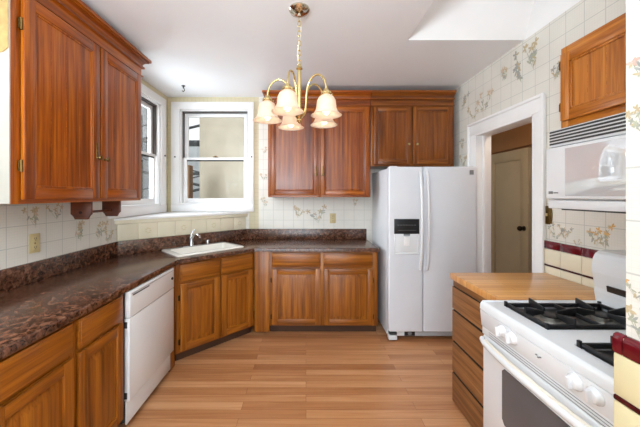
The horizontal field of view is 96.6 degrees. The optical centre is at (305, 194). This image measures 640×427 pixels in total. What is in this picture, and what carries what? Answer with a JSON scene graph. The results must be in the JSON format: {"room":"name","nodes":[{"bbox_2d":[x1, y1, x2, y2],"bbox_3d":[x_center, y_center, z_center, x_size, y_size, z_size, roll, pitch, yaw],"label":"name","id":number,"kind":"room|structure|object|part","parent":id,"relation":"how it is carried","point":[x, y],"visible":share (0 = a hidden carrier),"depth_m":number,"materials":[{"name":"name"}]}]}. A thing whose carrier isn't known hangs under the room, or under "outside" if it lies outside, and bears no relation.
{"room":"kitchen","nodes":[
{"label":"kitchen","id":0,"kind":"room"},
{"bbox_2d":[0,78,167,269],"bbox_3d":[-1.809,0.115,0.367,0.123,2.710,6.735,0,0,0],"label":"wall","id":1,"kind":"structure","parent":0,"point":[60,233],"depth_m":1.95,"materials":[{"name":"tile"}]},
{"bbox_2d":[29,233,39,253],"bbox_3d":[-1.745,0.310,1.834,0.008,0.124,0.076,0,0,0],"label":"wall outlet","id":2,"kind":"object","parent":1,"relation":"attached to","point":[34,239],"visible":1,"depth_m":1.83,"materials":[{"name":"beige plastic"}]},
{"bbox_2d":[0,0,151,203],"bbox_3d":[-1.554,-0.567,1.910,0.388,1.223,1.200,0,0,0],"label":"upper cabinet","id":3,"kind":"object","parent":1,"relation":"attached to","point":[70,83],"visible":1,"depth_m":1.68,"materials":[{"name":"red wood"}]},
{"bbox_3d":[-1.583,-0.486,1.367,0.324,1.057,0.005,0,0,0],"label":"panel","id":4,"kind":"part","parent":3,"relation":"part of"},
{"bbox_3d":[-1.409,-0.492,1.676,0.020,1.031,0.520,0,0,0],"label":"door","id":5,"kind":"part","parent":3,"relation":"part of","materials":[{"name":"red wood"}]},
{"bbox_3d":[-1.554,-1.097,1.910,0.388,0.161,1.200,0,0,0],"label":"crown moulding","id":6,"kind":"part","parent":3,"relation":"part of","materials":[{"name":"red wood"}]},
{"bbox_2d":[70,201,120,218],"bbox_3d":[-1.535,0.106,2.098,0.140,0.122,0.322,0,0,0],"label":"paper towel holder","id":7,"kind":"object","parent":3,"relation":"attached to","point":[79,210],"visible":0.86,"depth_m":1.94,"materials":[{"name":"brown wood"}]},
{"bbox_3d":[-1.382,-0.292,1.910,0.034,0.116,0.032,0,0,0],"label":"knob","id":8,"kind":"part","parent":3,"relation":"part of","materials":[{"name":"gold metal"}]},
{"bbox_3d":[-1.409,-0.492,2.188,0.020,1.031,0.473,0,0,0],"label":"door","id":9,"kind":"part","parent":3,"relation":"part of","materials":[{"name":"red wood"}]},
{"bbox_2d":[108,83,166,218],"bbox_3d":[-1.803,-0.483,3.020,0.174,1.386,1.020,0,0,0],"label":"window","id":10,"kind":"structure","parent":1,"relation":"in","point":[153,106],"depth_m":3.33,"materials":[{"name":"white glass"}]},
{"bbox_3d":[-1.803,-0.189,3.010,0.030,0.584,0.760,0,0,0],"label":"sash","id":11,"kind":"part","parent":10,"relation":"part of","materials":[{"name":"white wood"}]},
{"bbox_3d":[-1.840,-0.745,3.010,0.004,0.537,0.678,0,0,0],"label":"pane","id":12,"kind":"part","parent":10,"relation":"part of","materials":[{"name":"clear glass"}]},
{"bbox_3d":[-1.840,-0.752,3.010,0.030,0.604,0.760,0,0,0],"label":"sash","id":13,"kind":"part","parent":10,"relation":"part of","materials":[{"name":"white wood"}]},
{"bbox_3d":[-1.803,-0.201,3.010,0.004,0.496,0.678,0,0,0],"label":"pane","id":14,"kind":"part","parent":10,"relation":"part of","materials":[{"name":"clear glass"}]},
{"bbox_2d":[168,97,384,242],"bbox_3d":[0.000,0.115,3.674,3.740,2.710,0.123,0,0,0],"label":"wall","id":15,"kind":"structure","parent":0,"point":[269,212],"depth_m":3.62,"materials":[{"name":"tile"}]},
{"bbox_2d":[117,217,245,240],"bbox_3d":[-1.255,0.872,3.120,0.985,1.196,0.985,0,0,0],"label":"backsplash","id":16,"kind":"structure","parent":15,"relation":"attached to","point":[125,232],"depth_m":3.00,"materials":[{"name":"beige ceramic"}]},
{"bbox_2d":[114,212,248,224],"bbox_3d":[-1.248,0.244,3.113,1.043,0.058,1.043,0,0,0],"label":"trim","id":17,"kind":"structure","parent":15,"relation":"attached to","point":[166,216],"depth_m":3.06,"materials":[{"name":"white wood"}]},
{"bbox_2d":[0,229,366,292],"bbox_3d":[-0.985,0.492,2.517,1.308,0.130,3.919,0,0,40],"label":"backsplash","id":18,"kind":"structure","parent":15,"relation":"attached to","point":[14,277],"depth_m":2.70,"materials":[{"name":"brown stone"}]},
{"bbox_2d":[171,102,253,211],"bbox_3d":[-1.181,-0.483,3.668,1.043,1.386,0.174,0,0,0],"label":"window","id":19,"kind":"structure","parent":15,"relation":"in","point":[181,112],"depth_m":3.59,"materials":[{"name":"white wood"}]},
{"bbox_3d":[-1.161,-0.752,3.705,0.817,0.604,0.030,0,0,0],"label":"sash","id":20,"kind":"part","parent":19,"relation":"part of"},
{"bbox_3d":[-1.161,-0.189,3.668,0.817,0.584,0.030,0,0,0],"label":"sash","id":21,"kind":"part","parent":19,"relation":"part of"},
{"bbox_2d":[262,90,371,196],"bbox_3d":[0.121,-0.578,3.409,1.232,1.205,0.408,0,0,0],"label":"upper cabinet","id":22,"kind":"object","parent":15,"relation":"attached to","point":[309,161],"visible":0.79,"depth_m":3.25,"materials":[{"name":"red wood"}]},
{"bbox_3d":[-0.134,-0.502,3.254,0.550,1.011,0.020,0,0,0],"label":"door","id":23,"kind":"part","parent":22,"relation":"part of","materials":[{"name":"red wood"}]},
{"bbox_3d":[0.121,-1.099,3.409,1.232,0.163,0.408,0,0,0],"label":"crown moulding","id":24,"kind":"part","parent":22,"relation":"part of","materials":[{"name":"red wood"}]},
{"bbox_3d":[0.443,-0.502,3.254,0.552,1.011,0.020,0,0,0],"label":"door","id":25,"kind":"part","parent":22,"relation":"part of","materials":[{"name":"red wood"}]},
{"bbox_2d":[330,213,335,222],"bbox_3d":[0.340,0.295,3.610,0.076,0.124,0.008,0,0,0],"label":"wall outlet","id":26,"kind":"object","parent":15,"relation":"attached to","point":[332,215],"visible":1,"depth_m":3.61,"materials":[{"name":"beige plastic"}]},
{"bbox_2d":[370,90,455,168],"bbox_3d":[1.217,-0.755,3.409,0.950,0.850,0.408,0,0,0],"label":"upper cabinet","id":27,"kind":"object","parent":15,"relation":"attached to","point":[409,128],"visible":0.98,"depth_m":3.25,"materials":[{"name":"brown wood"}]},
{"bbox_3d":[0.987,-0.680,3.254,0.428,0.656,0.020,0,0,0],"label":"door","id":28,"kind":"part","parent":27,"relation":"part of","materials":[{"name":"brown wood"}]},
{"bbox_3d":[1.217,-1.099,3.408,0.950,0.163,0.406,0,0,0],"label":"crown moulding","id":29,"kind":"part","parent":27,"relation":"part of","materials":[{"name":"brown wood"}]},
{"bbox_3d":[1.440,-0.680,3.254,0.441,0.656,0.020,0,0,0],"label":"door","id":30,"kind":"part","parent":27,"relation":"part of","materials":[{"name":"brown wood"}]},
{"bbox_2d":[117,318,471,426],"bbox_3d":[0.425,1.500,1.000,4.650,0.060,8.000,0,0,0],"label":"floor","id":31,"kind":"structure","parent":0,"point":[271,378],"depth_m":2.21,"materials":[{"name":"brown wood"}]},
{"bbox_2d":[0,321,73,426],"bbox_3d":[-1.419,1.033,0.992,0.621,0.874,0.783,0,0,0],"label":"base cabinet","id":32,"kind":"object","parent":31,"relation":"on","point":[37,379],"visible":0.84,"depth_m":1.19,"materials":[{"name":"brown wood"}]},
{"bbox_3d":[-1.119,1.070,1.180,0.020,0.584,0.366,0,0,0],"label":"door","id":33,"kind":"part","parent":32,"relation":"part of","materials":[{"name":"brown wood"}]},
{"bbox_2d":[73,294,122,426],"bbox_3d":[-1.419,1.033,1.574,0.621,0.874,0.378,0,0,0],"label":"base cabinet","id":34,"kind":"object","parent":31,"relation":"on","point":[97,334],"visible":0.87,"depth_m":1.53,"materials":[{"name":"brown wood"}]},
{"bbox_3d":[-1.119,0.684,1.566,0.020,0.144,0.334,0,0,0],"label":"drawer","id":35,"kind":"part","parent":34,"relation":"part of","materials":[{"name":"brown wood"}]},
{"bbox_2d":[120,268,173,424],"bbox_3d":[-1.387,1.036,2.065,0.605,0.868,0.594,0,0,0],"label":"dishwasher","id":36,"kind":"object","parent":31,"relation":"on","point":[148,308],"visible":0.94,"depth_m":1.96,"materials":[{"name":"white metal"}]},
{"bbox_3d":[-1.124,1.363,2.066,0.012,0.143,0.576,0,0,0],"label":"kick panel","id":37,"kind":"part","parent":36,"relation":"part of","materials":[{"name":"white metal"}]},
{"bbox_3d":[-1.112,1.028,2.066,0.034,0.515,0.592,0,0,0],"label":"door","id":38,"kind":"part","parent":36,"relation":"part of","materials":[{"name":"white metal"}]},
{"bbox_3d":[-1.110,0.684,2.066,0.038,0.165,0.592,0,0,0],"label":"control panel","id":39,"kind":"part","parent":36,"relation":"part of","materials":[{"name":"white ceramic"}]},
{"bbox_2d":[168,252,253,371],"bbox_3d":[-0.951,1.033,2.792,0.877,0.874,0.368,0,0,-43],"label":"base cabinet","id":40,"kind":"object","parent":31,"relation":"on","point":[214,298],"visible":0.99,"depth_m":2.67,"materials":[{"name":"brown wood"}]},
{"bbox_3d":[-0.962,0.684,2.606,0.366,0.144,0.020,0,0,-43],"label":"drawer","id":41,"kind":"part","parent":40,"relation":"part of","materials":[{"name":"brown wood"}]},
{"bbox_3d":[-0.962,1.070,2.606,0.366,0.584,0.020,0,0,-43],"label":"door","id":42,"kind":"part","parent":40,"relation":"part of","materials":[{"name":"brown wood"}]},
{"bbox_3d":[-0.688,0.684,2.865,0.351,0.144,0.020,0,0,-43],"label":"drawer","id":43,"kind":"part","parent":40,"relation":"part of","materials":[{"name":"brown wood"}]},
{"bbox_3d":[-0.688,1.070,2.865,0.351,0.584,0.020,0,0,-43],"label":"door","id":44,"kind":"part","parent":40,"relation":"part of","materials":[{"name":"brown wood"}]},
{"bbox_2d":[254,252,376,331],"bbox_3d":[0.105,1.033,3.295,1.300,0.874,0.611,0,0,0],"label":"base cabinet","id":45,"kind":"object","parent":31,"relation":"on","point":[294,291],"visible":0.94,"depth_m":2.99,"materials":[{"name":"brown wood"}]},
{"bbox_2d":[0,229,378,359],"bbox_3d":[-0.831,0.510,2.372,1.763,0.167,3.921,0,0,38],"label":"countertop","id":46,"kind":"structure","parent":45,"relation":"on","point":[38,298],"depth_m":2.02,"materials":[{"name":"brown stone"}]},
{"bbox_2d":[181,229,200,246],"bbox_3d":[-1.170,0.452,2.977,0.200,0.180,0.178,0,0,-45],"label":"faucet","id":47,"kind":"object","parent":46,"relation":"on","point":[191,238],"visible":1,"depth_m":3.00,"materials":[{"name":"silver metal"}]},
{"bbox_3d":[-1.159,0.467,2.991,0.179,0.134,0.052,0,0,29],"label":"spout","id":48,"kind":"part","parent":47,"relation":"part of","materials":[{"name":"silver metal"}]},
{"bbox_2d":[162,242,243,256],"bbox_3d":[-1.052,0.634,2.944,0.700,0.184,0.440,0,0,-45],"label":"sink","id":49,"kind":"object","parent":46,"relation":"in","point":[217,246],"visible":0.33,"depth_m":2.95,"materials":[{"name":"white ceramic"}]},
{"bbox_3d":[-0.463,1.018,3.004,0.156,0.844,0.012,0,0,0],"label":"filler panel","id":50,"kind":"part","parent":45,"relation":"part of","materials":[{"name":"brown wood"}]},
{"bbox_3d":[-0.102,0.684,2.999,0.511,0.144,0.020,0,0,0],"label":"drawer","id":51,"kind":"part","parent":45,"relation":"part of","materials":[{"name":"brown wood"}]},
{"bbox_3d":[-0.102,1.070,2.999,0.511,0.584,0.020,0,0,0],"label":"door","id":52,"kind":"part","parent":45,"relation":"part of","materials":[{"name":"brown wood"}]},
{"bbox_3d":[0.446,0.684,2.999,0.514,0.144,0.020,0,0,0],"label":"drawer","id":53,"kind":"part","parent":45,"relation":"part of","materials":[{"name":"brown wood"}]},
{"bbox_3d":[0.446,1.070,2.999,0.514,0.584,0.020,0,0,0],"label":"door","id":54,"kind":"part","parent":45,"relation":"part of","materials":[{"name":"brown wood"}]},
{"bbox_2d":[372,166,475,339],"bbox_3d":[1.274,0.589,3.192,0.884,1.763,0.806,0,0,0],"label":"refrigerator","id":55,"kind":"object","parent":31,"relation":"on","point":[424,218],"visible":0.94,"depth_m":2.86,"materials":[{"name":"white metal"}]},
{"bbox_3d":[1.002,0.545,2.896,0.341,1.660,0.072,0,0,0],"label":"freezer door","id":56,"kind":"part","parent":55,"relation":"part of","materials":[{"name":"white metal"}]},
{"bbox_3d":[1.010,0.315,2.857,0.253,0.150,0.010,0,0,0],"label":"dispenser panel","id":57,"kind":"part","parent":55,"relation":"part of","materials":[{"name":"black plastic"}]},
{"bbox_3d":[1.145,0.255,2.827,0.032,0.996,0.075,0,0,0],"label":"handle","id":58,"kind":"part","parent":55,"relation":"part of","materials":[{"name":"white plastic"}]},
{"bbox_3d":[1.211,0.255,2.827,0.032,0.996,0.075,0,0,0],"label":"handle","id":59,"kind":"part","parent":55,"relation":"part of","materials":[{"name":"white plastic"}]},
{"bbox_3d":[1.448,0.545,2.896,0.535,1.660,0.072,0,0,0],"label":"door","id":60,"kind":"part","parent":55,"relation":"part of","materials":[{"name":"white metal"}]},
{"bbox_2d":[452,280,486,426],"bbox_3d":[1.378,1.035,1.780,0.674,0.870,0.500,0,0,0],"label":"drawer unit","id":61,"kind":"object","parent":31,"relation":"on","point":[467,348],"visible":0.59,"depth_m":1.84,"materials":[{"name":"brown wood"}]},
{"bbox_3d":[1.051,0.722,1.780,0.020,0.160,0.500,0,0,0],"label":"drawer","id":62,"kind":"part","parent":61,"relation":"part of","materials":[{"name":"brown wood"}]},
{"bbox_3d":[1.051,1.354,1.780,0.020,0.208,0.500,0,0,0],"label":"drawer","id":63,"kind":"part","parent":61,"relation":"part of","materials":[{"name":"brown wood"}]},
{"bbox_3d":[1.051,1.137,1.780,0.020,0.215,0.500,0,0,0],"label":"drawer","id":64,"kind":"part","parent":61,"relation":"part of","materials":[{"name":"brown wood"}]},
{"bbox_3d":[1.051,0.915,1.780,0.020,0.215,0.500,0,0,0],"label":"drawer","id":65,"kind":"part","parent":61,"relation":"part of","materials":[{"name":"brown wood"}]},
{"bbox_3d":[1.057,0.622,1.780,0.016,0.044,0.500,0,0,0],"label":"rail","id":66,"kind":"part","parent":61,"relation":"part of","materials":[{"name":"brown wood"}]},
{"bbox_2d":[450,273,595,299],"bbox_3d":[1.374,0.577,1.782,0.686,0.042,0.519,0,0,0],"label":"countertop","id":67,"kind":"structure","parent":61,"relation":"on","point":[491,286],"depth_m":1.73,"materials":[{"name":"brown wood"}]},
{"bbox_2d":[479,250,625,426],"bbox_3d":[1.297,0.879,1.117,0.857,1.182,0.765,0,0,0],"label":"stove","id":68,"kind":"object","parent":31,"relation":"on","point":[547,363],"visible":0.96,"depth_m":1.20,"materials":[{"name":"white metal"}]},
{"bbox_3d":[0.900,0.634,1.330,0.038,0.056,0.056,0,0,0],"label":"knob","id":69,"kind":"part","parent":68,"relation":"part of","materials":[{"name":"white plastic"}]},
{"bbox_3d":[0.900,0.634,1.264,0.038,0.056,0.056,0,0,0],"label":"knob","id":70,"kind":"part","parent":68,"relation":"part of","materials":[{"name":"white plastic"}]},
{"bbox_3d":[0.898,0.745,1.117,0.059,0.040,0.733,0,0,0],"label":"oven handle","id":71,"kind":"part","parent":68,"relation":"part of","materials":[{"name":"white metal"}]},
{"bbox_3d":[0.941,0.980,1.117,0.032,0.510,0.753,0,0,0],"label":"oven door","id":72,"kind":"part","parent":68,"relation":"part of","materials":[{"name":"white metal"}]},
{"bbox_3d":[0.938,0.641,1.117,0.054,0.087,0.765,0,0,0],"label":"control panel","id":73,"kind":"part","parent":68,"relation":"part of","materials":[{"name":"white metal"}]},
{"bbox_3d":[1.123,0.562,1.310,0.120,0.031,0.120,0,0,0],"label":"burner","id":74,"kind":"part","parent":68,"relation":"part of","materials":[{"name":"metal"}]},
{"bbox_2d":[480,300,625,394],"bbox_3d":[1.220,0.576,1.117,0.610,0.048,0.765,0,0,0],"label":"cooktop","id":75,"kind":"object","parent":68,"relation":"in","point":[591,360],"depth_m":1.18,"materials":[{"name":"white metal"}]},
{"bbox_3d":[0.900,0.634,0.968,0.038,0.056,0.056,0,0,0],"label":"knob","id":76,"kind":"part","parent":68,"relation":"part of","materials":[{"name":"white plastic"}]},
{"bbox_3d":[0.900,0.634,0.900,0.038,0.056,0.056,0,0,0],"label":"knob","id":77,"kind":"part","parent":68,"relation":"part of","materials":[{"name":"white plastic"}]},
{"bbox_3d":[1.357,0.562,1.310,0.120,0.031,0.120,0,0,0],"label":"burner","id":78,"kind":"part","parent":68,"relation":"part of","materials":[{"name":"metal"}]},
{"bbox_2d":[81,0,523,96],"bbox_3d":[0.000,-1.290,0.375,3.800,0.100,6.750,0,0,0],"label":"ceiling","id":79,"kind":"structure","parent":0,"point":[212,48],"depth_m":2.36,"materials":[{"name":"paint"}]},
{"bbox_2d":[253,2,341,130],"bbox_3d":[-0.029,-0.858,1.912,0.577,0.765,0.597,0,0,-36],"label":"chandelier","id":80,"kind":"object","parent":79,"relation":"hanging from","point":[288,105],"visible":1,"depth_m":1.85,"materials":[{"name":"gold metal"}]},
{"bbox_3d":[-0.257,-0.559,1.900,0.194,0.127,0.194,0,0,0],"label":"lamp shade","id":81,"kind":"part","parent":80,"relation":"part of","materials":[{"name":"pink glass"}]},
{"bbox_3d":[-0.162,-0.648,1.900,0.202,0.255,0.013,0,0,0],"label":"arm","id":82,"kind":"part","parent":80,"relation":"part of","materials":[{"name":"gold metal"}]},
{"bbox_3d":[-0.111,-0.559,1.698,0.194,0.127,0.194,0,0,0],"label":"lamp shade","id":83,"kind":"part","parent":80,"relation":"part of","materials":[{"name":"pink glass"}]},
{"bbox_3d":[-0.111,-0.559,2.102,0.194,0.127,0.194,0,0,0],"label":"lamp shade","id":84,"kind":"part","parent":80,"relation":"part of","materials":[{"name":"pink glass"}]},
{"bbox_3d":[-0.081,-0.648,1.789,0.072,0.255,0.193,0,0,0],"label":"arm","id":85,"kind":"part","parent":80,"relation":"part of","materials":[{"name":"gold metal"}]},
{"bbox_3d":[-0.046,-1.028,1.899,0.021,0.337,0.026,0,0,45],"label":"chain","id":86,"kind":"part","parent":80,"relation":"part of","materials":[{"name":"gold metal"}]},
{"bbox_3d":[0.050,-0.648,1.969,0.202,0.255,0.013,0,0,-36],"label":"arm","id":87,"kind":"part","parent":80,"relation":"part of","materials":[{"name":"gold metal"}]},
{"bbox_3d":[0.049,-0.648,1.831,0.166,0.255,0.125,0,0,0],"label":"arm","id":88,"kind":"part","parent":80,"relation":"part of","materials":[{"name":"gold metal"}]},
{"bbox_3d":[0.127,-0.559,2.025,0.194,0.127,0.194,0,0,0],"label":"lamp shade","id":89,"kind":"part","parent":80,"relation":"part of","materials":[{"name":"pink glass"}]},
{"bbox_3d":[0.127,-0.559,1.775,0.194,0.127,0.194,0,0,0],"label":"lamp shade","id":90,"kind":"part","parent":80,"relation":"part of","materials":[{"name":"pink glass"}]},
{"bbox_2d":[408,0,579,39],"bbox_3d":[1.283,-1.635,1.590,1.054,0.790,1.500,0,0,0],"label":"skylight","id":91,"kind":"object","parent":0,"point":[444,19],"depth_m":2.22,"materials":[{"name":"paint"}]},
{"bbox_2d":[491,123,531,154],"bbox_3d":[2.545,0.140,3.250,1.350,2.660,3.300,0,0,0],"label":"wall","id":92,"kind":"structure","parent":0,"point":[520,137],"depth_m":3.63,"materials":[{"name":"brown paint"}]},
{"bbox_2d":[491,147,531,272],"bbox_3d":[2.591,0.449,3.694,0.129,2.018,0.691,0,0,0],"label":"door","id":93,"kind":"structure","parent":92,"relation":"in","point":[511,171],"depth_m":3.62,"materials":[{"name":"paint"}]},
{"bbox_3d":[2.569,0.400,3.409,0.084,0.060,0.060,0,0,0],"label":"knob","id":94,"kind":"part","parent":93,"relation":"part of","materials":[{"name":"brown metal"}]},
{"bbox_2d":[452,0,625,249],"bbox_3d":[1.809,0.115,2.098,0.123,2.710,3.035,0,0,0],"label":"wall","id":95,"kind":"structure","parent":0,"point":[530,69],"depth_m":2.06,"materials":[{"name":"tile"}]},
{"bbox_2d":[467,93,545,272],"bbox_3d":[1.803,0.362,2.555,0.174,2.215,0.976,0,0,0],"label":"trim","id":96,"kind":"structure","parent":95,"relation":"attached to","point":[532,110],"depth_m":2.47,"materials":[{"name":"white wood"}]},
{"bbox_2d":[545,206,552,223],"bbox_3d":[1.741,0.145,2.060,0.017,0.134,0.078,0,0,0],"label":"switch plate","id":97,"kind":"object","parent":95,"relation":"attached to","point":[548,211],"visible":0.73,"depth_m":2.05,"materials":[{"name":"gold metal"}]},
{"bbox_2d":[544,240,599,287],"bbox_3d":[1.740,0.469,1.413,0.020,0.282,1.365,0,0,0],"label":"trim","id":98,"kind":"structure","parent":95,"relation":"attached to","point":[572,263],"depth_m":1.87,"materials":[{"name":"white tile"}]},
{"bbox_2d":[559,13,625,127],"bbox_3d":[1.544,-0.559,1.134,0.409,0.435,0.772,0,0,0],"label":"upper cabinet","id":99,"kind":"object","parent":95,"relation":"attached to","point":[592,68],"visible":0.66,"depth_m":1.33,"materials":[{"name":"orange wood"}]},
{"bbox_2d":[546,112,625,213],"bbox_3d":[1.510,-0.131,1.133,0.470,0.414,0.775,0,0,0],"label":"microwave","id":100,"kind":"object","parent":99,"relation":"attached to","point":[586,161],"visible":0.81,"depth_m":1.29,"materials":[{"name":"white plastic"}]},
{"bbox_3d":[1.294,-0.113,1.230,0.032,0.265,0.580,0,0,0],"label":"door","id":101,"kind":"part","parent":100,"relation":"part of","materials":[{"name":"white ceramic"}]},
{"bbox_2d":[625,0,639,340],"bbox_3d":[1.327,0.115,-1.150,1.087,2.710,3.700,0,0,0],"label":"wall","id":102,"kind":"structure","parent":0,"point":[632,115],"depth_m":0.68,"materials":[{"name":"tile"}]},
{"bbox_2d":[612,332,639,426],"bbox_3d":[1.250,0.906,-0.091,0.961,1.127,1.617,0,0,0],"label":"trim","id":103,"kind":"structure","parent":102,"relation":"attached to","point":[626,349],"depth_m":0.69,"materials":[{"name":"beige tile"}]},
{"label":"outside","id":104,"kind":"structure","parent":0,"visible":0},
{"bbox_3d":[-0.500,4.570,6.500,17.000,0.200,15.000,0,0,0],"label":"ground","id":105,"kind":"structure","parent":104,"visible":0},
{"bbox_2d":[188,165,192,197],"bbox_3d":[-1.940,1.995,4.625,0.160,4.950,0.150,0,0,0],"label":"wooden post","id":106,"kind":"object","parent":105,"relation":"on","point":[190,168],"visible":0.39,"depth_m":4.59,"materials":[{"name":"brown wood"}]},
{"bbox_2d":[188,146,199,197],"bbox_3d":[-3.950,1.370,10.678,5.500,6.200,3.045,0,0,0],"label":"house","id":107,"kind":"structure","parent":105,"relation":"on","point":[194,151],"depth_m":9.20,"materials":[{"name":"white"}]},
{"bbox_2d":[189,124,199,191],"bbox_3d":[-3.350,1.061,7.982,2.160,6.818,0.835,0,0,0],"label":"stair","id":108,"kind":"structure","parent":105,"relation":"on","point":[191,142],"depth_m":7.60,"materials":[{"name":"metal"}]},
{"bbox_2d":[200,118,243,197],"bbox_3d":[0.710,0.720,6.800,5.380,7.500,3.000,0,0,0],"label":"building","id":109,"kind":"structure","parent":105,"relation":"on","point":[219,137],"depth_m":5.30,"materials":[{"name":"beige paint"}]}
]}

